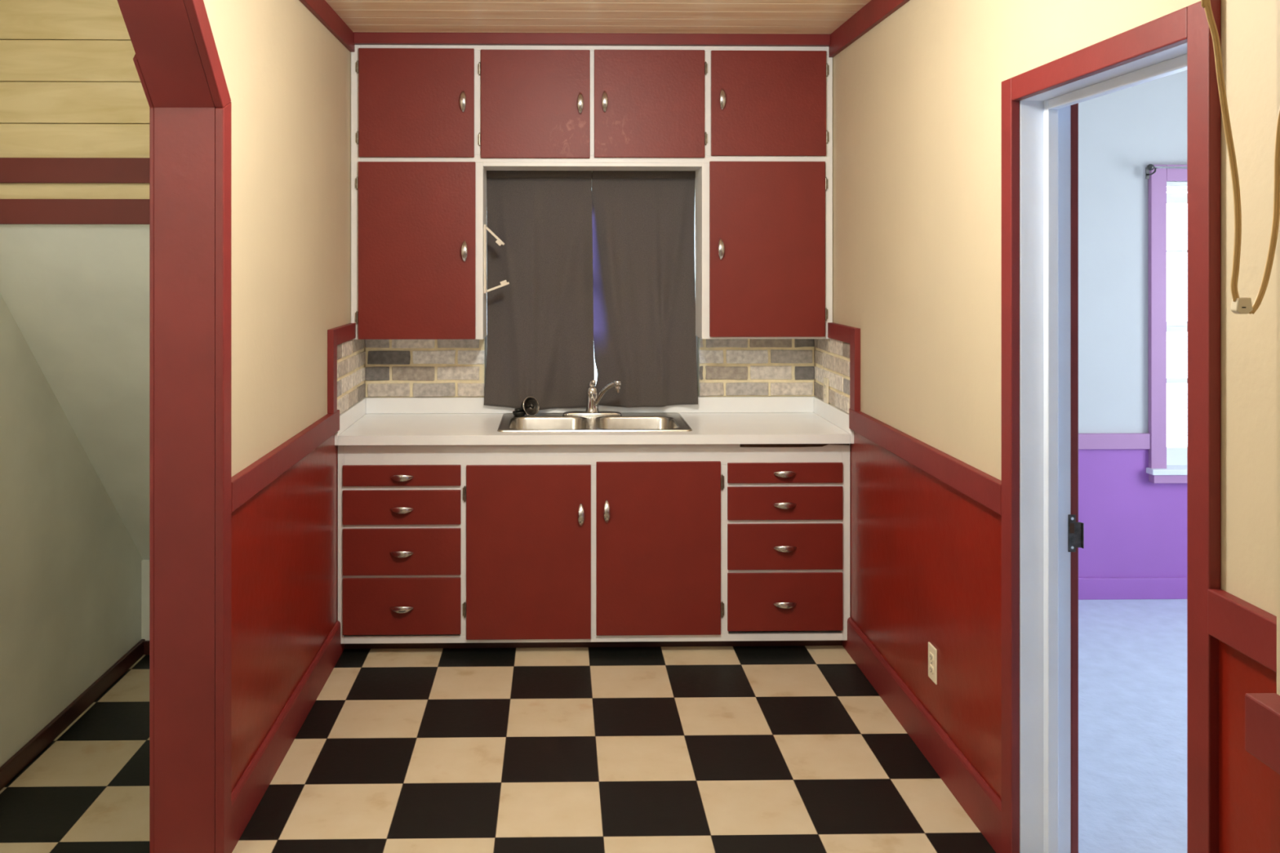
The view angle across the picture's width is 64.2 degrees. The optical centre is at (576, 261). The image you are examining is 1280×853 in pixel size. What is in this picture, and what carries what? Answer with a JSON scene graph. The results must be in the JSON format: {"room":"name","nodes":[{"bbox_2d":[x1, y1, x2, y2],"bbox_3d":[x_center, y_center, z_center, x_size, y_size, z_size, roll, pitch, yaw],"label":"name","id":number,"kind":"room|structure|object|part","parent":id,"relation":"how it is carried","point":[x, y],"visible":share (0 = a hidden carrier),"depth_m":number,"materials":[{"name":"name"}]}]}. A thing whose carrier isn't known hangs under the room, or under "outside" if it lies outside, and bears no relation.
{"room":"kitchen","nodes":[
{"label":"kitchen","id":0,"kind":"room"},
{"bbox_2d":[0,293,142,767],"bbox_3d":[-1.818,0.309,2.342,0.100,2.630,3.950,0,0,-1],"label":"wall","id":1,"kind":"structure","parent":0,"point":[70,566],"depth_m":3.43,"materials":[{"name":"beige paint"}]},
{"bbox_2d":[0,639,145,791],"bbox_3d":[-1.760,1.593,2.293,0.015,0.062,3.850,0,0,-1],"label":"baseboard","id":2,"kind":"structure","parent":1,"relation":"attached to","point":[27,753],"depth_m":3.55,"materials":[{"name":"red paint"}]},
{"bbox_2d":[0,0,149,199],"bbox_3d":[-1.455,-0.559,2.969,0.650,0.893,0.030,0,0,-1],"label":"boards","id":3,"kind":"object","parent":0,"point":[71,86],"visible":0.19,"depth_m":2.95,"materials":[{"name":"brown wood"}]},
{"bbox_2d":[0,224,149,559],"bbox_3d":[-1.467,0.535,3.635,0.650,1.417,1.358,0,0,-1],"label":"ceiling","id":4,"kind":"structure","parent":0,"point":[77,295],"depth_m":3.27,"materials":[{"name":"beige paint"}]},
{"bbox_2d":[141,560,149,640],"bbox_3d":[-1.478,1.431,4.274,0.650,0.385,0.100,0,0,-1],"label":"wall","id":5,"kind":"structure","parent":0,"point":[144,563],"depth_m":4.22,"materials":[{"name":"beige paint"}]},
{"bbox_2d":[144,640,149,654],"bbox_3d":[-1.470,1.597,4.216,0.635,0.055,0.015,0,0,-1],"label":"baseboard","id":6,"kind":"structure","parent":5,"relation":"attached to","point":[146,642],"depth_m":4.20,"materials":[{"name":"red paint"}]},
{"bbox_2d":[203,0,359,477],"bbox_3d":[-1.019,0.309,1.324,0.160,2.630,7.085,0,0,-1],"label":"wall","id":7,"kind":"structure","parent":0,"point":[287,77],"depth_m":3.37,"materials":[{"name":"beige paint"}]},
{"bbox_2d":[0,199,149,224],"bbox_3d":[-1.454,-0.145,2.945,0.650,0.072,0.018,0,0,-1],"label":"trim","id":8,"kind":"structure","parent":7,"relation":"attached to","point":[12,211],"depth_m":2.94,"materials":[{"name":"red paint"}]},
{"bbox_2d":[0,157,149,182],"bbox_3d":[-1.454,-0.264,2.945,0.650,0.072,0.018,0,0,-1],"label":"trim","id":9,"kind":"structure","parent":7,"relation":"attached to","point":[12,170],"depth_m":2.94,"materials":[{"name":"red paint"}]},
{"bbox_2d":[133,53,154,852],"bbox_3d":[-1.131,0.530,2.690,0.013,2.189,0.174,0,0,-1],"label":"door frame","id":10,"kind":"structure","parent":7,"relation":"attached to","point":[135,58],"depth_m":2.71,"materials":[{"name":"red paint"}]},
{"bbox_2d":[117,0,215,852],"bbox_3d":[-1.029,0.419,1.847,0.160,2.410,1.760,0,0,-1],"label":"door frame","id":11,"kind":"structure","parent":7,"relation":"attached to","point":[161,33],"depth_m":2.71,"materials":[{"name":"red paint"}]},
{"bbox_2d":[183,0,231,852],"bbox_3d":[-0.937,0.393,1.848,0.024,2.462,1.864,0,0,-1],"label":"door frame","id":12,"kind":"structure","parent":7,"relation":"attached to","point":[196,9],"depth_m":2.71,"materials":[{"name":"red paint"}]},
{"bbox_2d":[231,409,339,512],"bbox_3d":[-0.966,0.644,3.464,0.026,0.084,1.368,0,0,-1],"label":"trim","id":13,"kind":"structure","parent":7,"relation":"attached to","point":[246,483],"depth_m":3.26,"materials":[{"name":"red paint"}]},
{"bbox_2d":[231,620,344,852],"bbox_3d":[-0.967,1.551,3.531,0.015,0.146,1.503,0,0,-1],"label":"baseboard","id":14,"kind":"structure","parent":7,"relation":"attached to","point":[249,791],"depth_m":3.28,"materials":[{"name":"red paint"}]},
{"bbox_2d":[231,417,361,792],"bbox_3d":[-0.982,1.145,3.774,0.005,0.958,1.988,0,0,-1],"label":"wainscoting","id":15,"kind":"structure","parent":7,"relation":"attached to","point":[284,538],"depth_m":3.30,"materials":[{"name":"red paint"}]},
{"bbox_2d":[299,0,354,52],"bbox_3d":[-0.926,-0.965,1.133,0.020,0.082,6.700,0,0,-1],"label":"crown molding","id":16,"kind":"structure","parent":7,"relation":"attached to","point":[322,10],"depth_m":4.04,"materials":[{"name":"red paint"}]},
{"bbox_2d":[327,323,355,413],"bbox_3d":[-0.981,0.435,4.260,0.025,0.333,0.445,0,0,-1],"label":"trim","id":17,"kind":"structure","parent":7,"relation":"attached to","point":[337,335],"depth_m":4.05,"materials":[{"name":"red paint"}]},
{"bbox_2d":[337,338,365,413],"bbox_3d":[-0.989,0.485,4.435,0.016,0.298,0.669,0,0,-1],"label":"brick wall","id":18,"kind":"structure","parent":0,"point":[351,354],"depth_m":4.42,"materials":[{"name":"grey brick"}]},
{"bbox_2d":[364,337,814,397],"bbox_3d":[0.066,0.479,4.779,2.111,0.310,0.016,0,0,-1],"label":"tile backsplash","id":19,"kind":"structure","parent":0,"point":[395,368],"depth_m":4.77,"materials":[{"name":"beige tile"}]},
{"bbox_2d":[364,337,816,414],"bbox_3d":[0.065,0.309,4.852,2.137,2.630,0.130,0,0,-1],"label":"wall","id":20,"kind":"structure","parent":0,"point":[485,337],"depth_m":4.80,"materials":[{"name":"beige paint"}]},
{"bbox_2d":[351,44,832,339],"bbox_3d":[0.069,-0.308,4.614,2.131,1.299,0.315,0,0,-1],"label":"upper cabinet","id":21,"kind":"object","parent":20,"relation":"attached to","point":[753,125],"visible":0.99,"depth_m":4.49,"materials":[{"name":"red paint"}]},
{"bbox_3d":[-0.704,-0.700,4.479,0.506,0.478,0.018,0,0,-1],"label":"door","id":22,"kind":"part","parent":21,"relation":"part of","materials":[{"name":"red paint"}]},
{"bbox_3d":[-0.702,-0.050,4.479,0.514,0.781,0.018,0,0,-1],"label":"door","id":23,"kind":"part","parent":21,"relation":"part of","materials":[{"name":"red paint"}]},
{"bbox_3d":[-0.498,-0.704,4.460,0.028,0.098,0.028,0,0,-1],"label":"handle","id":24,"kind":"part","parent":21,"relation":"part of","materials":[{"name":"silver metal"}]},
{"bbox_3d":[-0.492,-0.047,4.460,0.028,0.098,0.028,0,0,-1],"label":"handle","id":25,"kind":"part","parent":21,"relation":"part of","materials":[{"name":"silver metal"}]},
{"bbox_2d":[484,224,509,293],"bbox_3d":[-0.359,-0.013,4.567,0.112,0.308,0.055,0,0,-1],"label":"paper towel holder","id":26,"kind":"object","parent":21,"relation":"attached to","point":[499,242],"visible":1,"depth_m":4.55,"materials":[{"name":"white plastic"}]},
{"bbox_3d":[-0.410,-0.013,4.566,0.010,0.308,0.055,0,0,-1],"label":"plate","id":27,"kind":"part","parent":26,"relation":"part of","materials":[{"name":"white plastic"}]},
{"bbox_3d":[-0.365,-0.116,4.566,0.084,0.082,0.032,0,0,-1],"label":"arm","id":28,"kind":"part","parent":26,"relation":"part of","materials":[{"name":"white plastic"}]},
{"bbox_3d":[-0.354,0.113,4.566,0.102,0.045,0.032,0,0,-1],"label":"arm","id":29,"kind":"part","parent":26,"relation":"part of","materials":[{"name":"white plastic"}]},
{"bbox_3d":[-0.182,-0.696,4.488,0.481,0.477,0.018,0,0,-1],"label":"door","id":30,"kind":"part","parent":21,"relation":"part of","materials":[{"name":"red paint"}]},
{"bbox_3d":[0.016,-0.698,4.469,0.028,0.098,0.028,0,0,-1],"label":"handle","id":31,"kind":"part","parent":21,"relation":"part of","materials":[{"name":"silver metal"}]},
{"bbox_3d":[0.124,-0.706,4.471,0.028,0.098,0.028,0,0,-1],"label":"handle","id":32,"kind":"part","parent":21,"relation":"part of","materials":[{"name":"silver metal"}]},
{"bbox_3d":[0.321,-0.698,4.497,0.488,0.475,0.018,0,0,-1],"label":"door","id":33,"kind":"part","parent":21,"relation":"part of","materials":[{"name":"red paint"}]},
{"bbox_3d":[0.636,-0.056,4.480,0.028,0.098,0.028,0,0,-1],"label":"handle","id":34,"kind":"part","parent":21,"relation":"part of","materials":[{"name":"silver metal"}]},
{"bbox_3d":[0.642,-0.718,4.481,0.028,0.098,0.028,0,0,-1],"label":"handle","id":35,"kind":"part","parent":21,"relation":"part of","materials":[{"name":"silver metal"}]},
{"bbox_3d":[0.844,-0.057,4.507,0.511,0.776,0.018,0,0,-1],"label":"door","id":36,"kind":"part","parent":21,"relation":"part of","materials":[{"name":"red paint"}]},
{"bbox_3d":[0.849,-0.702,4.507,0.510,0.465,0.018,0,0,-1],"label":"door","id":37,"kind":"part","parent":21,"relation":"part of","materials":[{"name":"red paint"}]},
{"bbox_3d":[0.067,-0.415,4.735,0.967,0.020,0.020,0,0,-1],"label":"tension rod","id":38,"kind":"object","parent":21,"relation":"attached to","visible":0},
{"bbox_2d":[484,170,595,409],"bbox_3d":[-0.172,0.121,4.720,0.519,1.126,0.060,0,0,-1],"label":"window curtain","id":39,"kind":"object","parent":38,"relation":"hanging from","point":[540,323],"visible":0.96,"depth_m":4.73,"materials":[{"name":"grey fabric"}]},
{"bbox_2d":[591,170,697,407],"bbox_3d":[0.315,0.117,4.737,0.500,1.117,0.065,0,0,3],"label":"window curtain","id":40,"kind":"object","parent":38,"relation":"hanging from","point":[643,221],"visible":0.97,"depth_m":4.74,"materials":[{"name":"grey fabric"}]},
{"bbox_2d":[485,335,697,386],"bbox_3d":[0.071,0.119,4.857,1.010,1.030,0.040,0,0,-1],"label":"window","id":41,"kind":"structure","parent":20,"relation":"in","point":[486,335],"depth_m":4.85,"materials":[{"name":"white paint"}]},
{"bbox_2d":[0,599,1186,852],"bbox_3d":[1.175,1.652,1.372,6.200,0.064,7.300,0,0,-1],"label":"floor","id":42,"kind":"structure","parent":0,"point":[768,748],"depth_m":3.32,"materials":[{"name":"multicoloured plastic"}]},
{"bbox_2d":[337,444,849,648],"bbox_3d":[0.072,1.187,4.470,2.123,0.875,0.593,0,0,-1],"label":"base cabinet","id":43,"kind":"object","parent":42,"relation":"on","point":[616,545],"visible":0.97,"depth_m":4.20,"materials":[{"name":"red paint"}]},
{"bbox_3d":[-0.720,1.419,4.193,0.485,0.234,0.012,0,0,-1],"label":"drawer","id":44,"kind":"part","parent":43,"relation":"part of","materials":[{"name":"red paint"}]},
{"bbox_3d":[-0.718,1.424,4.173,0.098,0.028,0.028,0,0,-1],"label":"handle","id":45,"kind":"part","parent":43,"relation":"part of","materials":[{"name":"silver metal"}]},
{"bbox_3d":[-0.720,1.194,4.193,0.485,0.192,0.012,0,0,-1],"label":"drawer","id":46,"kind":"part","parent":43,"relation":"part of","materials":[{"name":"red paint"}]},
{"bbox_3d":[-0.718,1.198,4.173,0.098,0.028,0.028,0,0,-1],"label":"handle","id":47,"kind":"part","parent":43,"relation":"part of","materials":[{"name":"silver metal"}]},
{"bbox_3d":[-0.720,1.011,4.193,0.485,0.142,0.012,0,0,-1],"label":"drawer","id":48,"kind":"part","parent":43,"relation":"part of","materials":[{"name":"red paint"}]},
{"bbox_3d":[-0.718,1.017,4.173,0.098,0.028,0.028,0,0,-1],"label":"handle","id":49,"kind":"part","parent":43,"relation":"part of","materials":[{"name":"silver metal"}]},
{"bbox_3d":[-0.720,0.880,4.193,0.485,0.086,0.012,0,0,-1],"label":"drawer","id":50,"kind":"part","parent":43,"relation":"part of","materials":[{"name":"red paint"}]},
{"bbox_3d":[-0.718,0.885,4.173,0.098,0.028,0.028,0,0,-1],"label":"handle","id":51,"kind":"part","parent":43,"relation":"part of","materials":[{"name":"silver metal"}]},
{"bbox_3d":[-0.198,1.198,4.203,0.514,0.719,0.012,0,0,-1],"label":"door","id":52,"kind":"part","parent":43,"relation":"part of","materials":[{"name":"red paint"}]},
{"bbox_3d":[0.018,1.045,4.187,0.028,0.098,0.028,0,0,-1],"label":"handle","id":53,"kind":"part","parent":43,"relation":"part of","materials":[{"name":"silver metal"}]},
{"bbox_2d":[334,396,853,445],"bbox_3d":[0.072,0.692,4.476,2.135,0.113,0.620,0,0,-1],"label":"countertop","id":54,"kind":"structure","parent":43,"relation":"on","point":[713,420],"depth_m":4.38,"materials":[{"name":"white laminate"}]},
{"bbox_2d":[562,379,622,416],"bbox_3d":[0.072,0.617,4.618,0.274,0.174,0.179,0,0,-1],"label":"kitchen faucet","id":55,"kind":"object","parent":54,"relation":"on","point":[593,398],"visible":1,"depth_m":4.65,"materials":[{"name":"silver metal"}]},
{"bbox_3d":[0.072,0.560,4.667,0.033,0.045,0.052,0,0,-1],"label":"lever","id":56,"kind":"part","parent":55,"relation":"part of","materials":[{"name":"silver metal"}]},
{"bbox_3d":[0.071,0.695,4.672,0.274,0.018,0.056,0,0,-1],"label":"plate","id":57,"kind":"part","parent":55,"relation":"part of","materials":[{"name":"silver metal"}]},
{"bbox_3d":[0.127,0.602,4.604,0.033,0.130,0.170,0,0,-42],"label":"spout","id":58,"kind":"part","parent":55,"relation":"part of","materials":[{"name":"silver metal"}]},
{"bbox_2d":[497,412,692,431],"bbox_3d":[0.073,0.791,4.496,0.821,0.179,0.496,0,0,-1],"label":"sink","id":59,"kind":"object","parent":54,"relation":"in","point":[632,421],"visible":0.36,"depth_m":4.63,"materials":[{"name":"silver metal"}]},
{"bbox_2d":[512,408,525,416],"bbox_3d":[-0.262,0.688,4.651,0.062,0.033,0.062,0,0,-1],"label":"drain stopper","id":60,"kind":"object","parent":59,"relation":"on","point":[517,411],"visible":1,"depth_m":4.63,"materials":[{"name":"black rubber"}]},
{"bbox_2d":[520,395,538,416],"bbox_3d":[-0.218,0.660,4.664,0.092,0.089,0.061,0,0,-44],"label":"strainer","id":61,"kind":"object","parent":59,"relation":"on","point":[530,402],"visible":1,"depth_m":4.67,"materials":[{"name":"metal"}]},
{"bbox_3d":[-0.215,0.659,4.657,0.048,0.026,0.024,0,0,38],"label":"knob","id":62,"kind":"part","parent":61,"relation":"part of","materials":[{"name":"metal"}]},
{"bbox_3d":[-0.121,0.792,4.455,0.345,0.177,0.364,0,0,-1],"label":"bowl","id":63,"kind":"part","parent":59,"relation":"part of","materials":[{"name":"silver metal"}]},
{"bbox_3d":[0.262,0.792,4.462,0.357,0.177,0.364,0,0,-1],"label":"bowl","id":64,"kind":"part","parent":59,"relation":"part of","materials":[{"name":"silver metal"}]},
{"bbox_3d":[0.124,1.031,4.189,0.028,0.098,0.028,0,0,-1],"label":"handle","id":65,"kind":"part","parent":43,"relation":"part of","materials":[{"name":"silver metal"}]},
{"bbox_3d":[0.339,1.185,4.212,0.516,0.718,0.012,0,0,-1],"label":"door","id":66,"kind":"part","parent":43,"relation":"part of","materials":[{"name":"red paint"}]},
{"bbox_3d":[0.865,1.410,4.222,0.479,0.241,0.012,0,0,-1],"label":"drawer","id":67,"kind":"part","parent":43,"relation":"part of","materials":[{"name":"red paint"}]},
{"bbox_3d":[0.862,1.416,4.202,0.098,0.028,0.028,0,0,-1],"label":"handle","id":68,"kind":"part","parent":43,"relation":"part of","materials":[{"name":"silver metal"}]},
{"bbox_3d":[0.865,1.181,4.222,0.479,0.190,0.012,0,0,-1],"label":"drawer","id":69,"kind":"part","parent":43,"relation":"part of","materials":[{"name":"red paint"}]},
{"bbox_3d":[0.862,1.184,4.202,0.098,0.028,0.028,0,0,-1],"label":"handle","id":70,"kind":"part","parent":43,"relation":"part of","materials":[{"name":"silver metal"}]},
{"bbox_3d":[0.865,1.001,4.222,0.479,0.138,0.012,0,0,-1],"label":"drawer","id":71,"kind":"part","parent":43,"relation":"part of","materials":[{"name":"red paint"}]},
{"bbox_3d":[0.862,1.005,4.202,0.098,0.028,0.028,0,0,-1],"label":"handle","id":72,"kind":"part","parent":43,"relation":"part of","materials":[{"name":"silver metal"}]},
{"bbox_3d":[0.865,0.875,4.222,0.479,0.084,0.012,0,0,-1],"label":"drawer","id":73,"kind":"part","parent":43,"relation":"part of","materials":[{"name":"red paint"}]},
{"bbox_3d":[0.862,0.876,4.202,0.098,0.028,0.028,0,0,-1],"label":"handle","id":74,"kind":"part","parent":43,"relation":"part of","materials":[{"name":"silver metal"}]},
{"bbox_2d":[324,0,871,46],"bbox_3d":[-0.295,-1.046,1.326,3.258,0.080,7.308,0,0,-1],"label":"ceiling","id":75,"kind":"structure","parent":0,"point":[593,16],"depth_m":4.15,"materials":[{"name":"brown wood"}]},
{"bbox_2d":[1200,0,1279,314],"bbox_3d":[0.884,-0.468,1.341,0.131,1.074,0.030,0,0,-1],"label":"extension cord","id":76,"kind":"object","parent":75,"relation":"hanging from","point":[1239,305],"visible":1,"depth_m":1.33,"materials":[{"name":"beige plastic"}]},
{"bbox_3d":[0.845,-0.467,1.336,0.054,1.038,0.005,0,0,-1],"label":"cord","id":77,"kind":"part","parent":76,"relation":"part of","materials":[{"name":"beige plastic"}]},
{"bbox_3d":[0.918,-0.458,1.347,0.061,1.055,0.005,0,0,-1],"label":"cord","id":78,"kind":"part","parent":76,"relation":"part of","materials":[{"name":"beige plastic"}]},
{"bbox_2d":[813,337,849,413],"bbox_3d":[1.132,0.485,4.491,0.016,0.298,0.633,0,0,-1],"label":"brick wall","id":79,"kind":"structure","parent":0,"point":[832,356],"depth_m":4.46,"materials":[{"name":"grey brick"}]},
{"bbox_2d":[823,377,828,404],"bbox_3d":[1.120,0.578,4.576,0.009,0.114,0.070,0,0,-1],"label":"electrical outlet","id":80,"kind":"object","parent":79,"relation":"attached to","point":[825,380],"visible":1,"depth_m":4.56,"materials":[{"name":"beige plastic"}]},
{"bbox_2d":[820,0,1276,616],"bbox_3d":[1.265,0.309,1.366,0.136,2.630,7.085,0,0,-1],"label":"wall","id":81,"kind":"structure","parent":0,"point":[917,97],"depth_m":3.02,"materials":[{"name":"beige paint"}]},
{"bbox_2d":[353,31,830,45],"bbox_3d":[0.071,-0.982,4.488,2.097,0.048,0.028,0,0,-1],"label":"crown molding","id":82,"kind":"structure","parent":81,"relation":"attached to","point":[359,37],"depth_m":4.47,"materials":[{"name":"red paint"}]},
{"bbox_2d":[827,322,860,410],"bbox_3d":[1.131,0.435,4.316,0.025,0.333,0.410,0,0,-1],"label":"trim","id":83,"kind":"structure","parent":81,"relation":"attached to","point":[847,334],"depth_m":4.14,"materials":[{"name":"red paint"}]},
{"bbox_2d":[828,0,909,57],"bbox_3d":[1.158,-0.957,2.964,0.020,0.098,3.115,0,0,-1],"label":"crown molding","id":84,"kind":"structure","parent":81,"relation":"attached to","point":[874,11],"depth_m":4.04,"materials":[{"name":"red paint"}]},
{"bbox_2d":[816,413,1001,800],"bbox_3d":[1.151,1.145,3.780,0.005,0.958,2.054,0,0,-1],"label":"wainscoting","id":85,"kind":"structure","parent":81,"relation":"attached to","point":[926,555],"depth_m":3.29,"materials":[{"name":"red paint"}]},
{"bbox_2d":[842,617,1001,852],"bbox_3d":[1.145,1.551,3.537,0.015,0.146,1.569,0,0,-1],"label":"baseboard","id":86,"kind":"structure","parent":81,"relation":"attached to","point":[979,801],"depth_m":3.27,"materials":[{"name":"red paint"}]},
{"bbox_2d":[848,408,1001,515],"bbox_3d":[1.146,0.644,3.470,0.026,0.084,1.434,0,0,-1],"label":"trim","id":87,"kind":"structure","parent":81,"relation":"attached to","point":[984,488],"depth_m":3.25,"materials":[{"name":"red paint"}]},
{"bbox_2d":[928,641,937,684],"bbox_3d":[1.152,1.301,3.300,0.009,0.114,0.070,0,0,-1],"label":"electrical outlet","id":88,"kind":"object","parent":81,"relation":"attached to","point":[932,651],"visible":1,"depth_m":3.29,"materials":[{"name":"beige plastic"}]},
{"bbox_2d":[928,652,933,662],"bbox_3d":[1.150,1.281,3.300,0.003,0.023,0.033,0,0,-1],"label":"receptacle","id":89,"kind":"object","parent":88,"relation":"attached to","point":[931,654],"depth_m":3.30,"materials":[{"name":"beige plastic"}]},
{"bbox_2d":[928,664,933,674],"bbox_3d":[1.150,1.321,3.300,0.003,0.023,0.033,0,0,-1],"label":"receptacle","id":90,"kind":"object","parent":88,"relation":"attached to","point":[931,666],"depth_m":3.30,"materials":[{"name":"beige plastic"}]},
{"bbox_2d":[1001,0,1220,852],"bbox_3d":[1.262,0.591,2.318,0.164,2.066,0.784,0,0,-1],"label":"door frame","id":91,"kind":"structure","parent":81,"relation":"in","point":[1049,532],"depth_m":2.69,"materials":[{"name":"white paint"}]},
{"bbox_3d":[1.319,0.718,2.689,0.036,0.099,0.014,0,0,-1],"label":"strike plate","id":92,"kind":"part","parent":91,"relation":"part of","materials":[{"name":"metal"}]},
{"bbox_2d":[1207,588,1276,672],"bbox_3d":[1.179,0.644,1.642,0.026,0.084,0.470,0,0,-1],"label":"trim","id":93,"kind":"structure","parent":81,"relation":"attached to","point":[1251,630],"depth_m":1.78,"materials":[{"name":"red paint"}]},
{"bbox_2d":[1218,640,1276,852],"bbox_3d":[1.190,1.145,1.642,0.005,0.958,0.470,0,0,-1],"label":"wainscot","id":94,"kind":"structure","parent":81,"relation":"attached to","point":[1244,780],"depth_m":1.82,"materials":[{"name":"red paint"}]},
{"bbox_2d":[1078,70,1186,433],"bbox_3d":[2.739,0.309,4.971,2.942,2.630,0.140,0,0,-1],"label":"wall","id":95,"kind":"structure","parent":0,"point":[1122,132],"depth_m":4.90,"materials":[{"name":"white paint"}]},
{"bbox_2d":[1078,448,1186,577],"bbox_3d":[2.690,1.256,4.898,2.842,0.736,0.004,0,0,-1],"label":"wainscoting","id":96,"kind":"structure","parent":95,"relation":"attached to","point":[1135,526],"depth_m":4.90,"materials":[{"name":"purple paint"}]},
{"bbox_2d":[1078,164,1186,468],"bbox_3d":[2.693,0.263,4.886,2.836,1.458,0.028,0,0,-1],"label":"window trim","id":97,"kind":"structure","parent":95,"relation":"in","point":[1157,180],"depth_m":4.87,"materials":[{"name":"paint"}]},
{"bbox_2d":[1145,164,1186,178],"bbox_3d":[3.224,-0.430,4.843,1.056,0.066,0.078,0,0,-1],"label":"curtain rod","id":98,"kind":"object","parent":97,"relation":"attached to","point":[1150,166],"visible":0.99,"depth_m":4.81,"materials":[{"name":"silver metal"}]},
{"bbox_3d":[2.712,-0.447,4.810,0.031,0.032,0.032,0,0,-1],"label":"knob","id":99,"kind":"part","parent":98,"relation":"part of","materials":[{"name":"metal"}]},
{"bbox_3d":[3.238,-0.441,4.820,1.028,0.023,0.011,0,0,-1],"label":"rod","id":100,"kind":"part","parent":98,"relation":"part of","materials":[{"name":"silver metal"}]},
{"bbox_2d":[1166,182,1186,191],"bbox_3d":[3.250,-0.365,4.937,0.843,0.044,0.030,0,0,-1],"label":"window blind","id":101,"kind":"object","parent":97,"relation":"attached to","point":[1168,184],"visible":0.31,"depth_m":4.92,"materials":[{"name":"white plastic"}]},
{"bbox_3d":[3.250,-0.377,4.937,0.843,0.021,0.030,0,0,-1],"label":"head rail","id":102,"kind":"part","parent":101,"relation":"part of","materials":[{"name":"white plastic"}]},
{"bbox_2d":[1078,577,1186,599],"bbox_3d":[2.693,1.569,4.891,2.836,0.102,0.018,0,0,-1],"label":"baseboard","id":103,"kind":"structure","parent":95,"relation":"attached to","point":[1118,588],"depth_m":4.88,"materials":[{"name":"purple paint"}]},
{"bbox_2d":[1146,465,1186,475],"bbox_3d":[3.251,1.003,4.918,1.024,0.027,0.135,0,0,-1],"label":"sill","id":104,"kind":"structure","parent":95,"relation":"attached to","point":[1171,469],"depth_m":4.84,"materials":[{"name":"white paint"}]},
{"bbox_2d":[1148,473,1186,483],"bbox_3d":[3.251,1.036,4.883,1.000,0.040,0.046,0,0,-1],"label":"trim","id":105,"kind":"structure","parent":95,"relation":"attached to","point":[1152,478],"depth_m":4.85,"materials":[{"name":"paint"}]},
{"bbox_2d":[1166,193,1186,465],"bbox_3d":[3.249,0.304,4.995,0.851,1.385,0.070,0,0,-1],"label":"window","id":106,"kind":"structure","parent":95,"relation":"in","point":[1175,455],"depth_m":4.96,"materials":[{"name":"white glass"}]},
{"bbox_3d":[3.249,-0.028,5.015,0.851,0.720,0.030,0,0,-1],"label":"sash","id":107,"kind":"part","parent":106,"relation":"part of","materials":[{"name":"white paint"}]},
{"bbox_2d":[1276,0,1279,695],"bbox_3d":[1.085,0.309,1.188,0.232,2.630,0.435,0,0,-1],"label":"wall","id":108,"kind":"structure","parent":0,"point":[1277,1],"depth_m":1.40,"materials":[{"name":"beige paint"}]},
{"bbox_2d":[1244,693,1279,774],"bbox_3d":[0.947,0.634,1.186,0.044,0.080,0.437,0,0,-1],"label":"trim","id":109,"kind":"structure","parent":108,"relation":"attached to","point":[1262,710],"depth_m":1.37,"materials":[{"name":"red paint"}]},
{"bbox_2d":[1270,768,1279,852],"bbox_3d":[1.069,1.155,1.190,0.211,0.938,0.440,0,0,-1],"label":"trim","id":110,"kind":"structure","parent":108,"relation":"attached to","point":[1274,776],"depth_m":1.40,"materials":[{"name":"red paint"}]},
{"bbox_3d":[1.313,0.309,2.649,0.006,2.630,4.450,0,0,-1],"label":"wall","id":111,"kind":"structure","parent":0,"visible":0},
{"bbox_2d":[1071,102,1078,852],"bbox_3d":[1.326,0.567,2.320,0.020,2.115,0.892,0,0,-1],"label":"door frame","id":112,"kind":"structure","parent":111,"relation":"attached to","point":[1074,108],"depth_m":2.69,"materials":[{"name":"red paint"}]}
]}

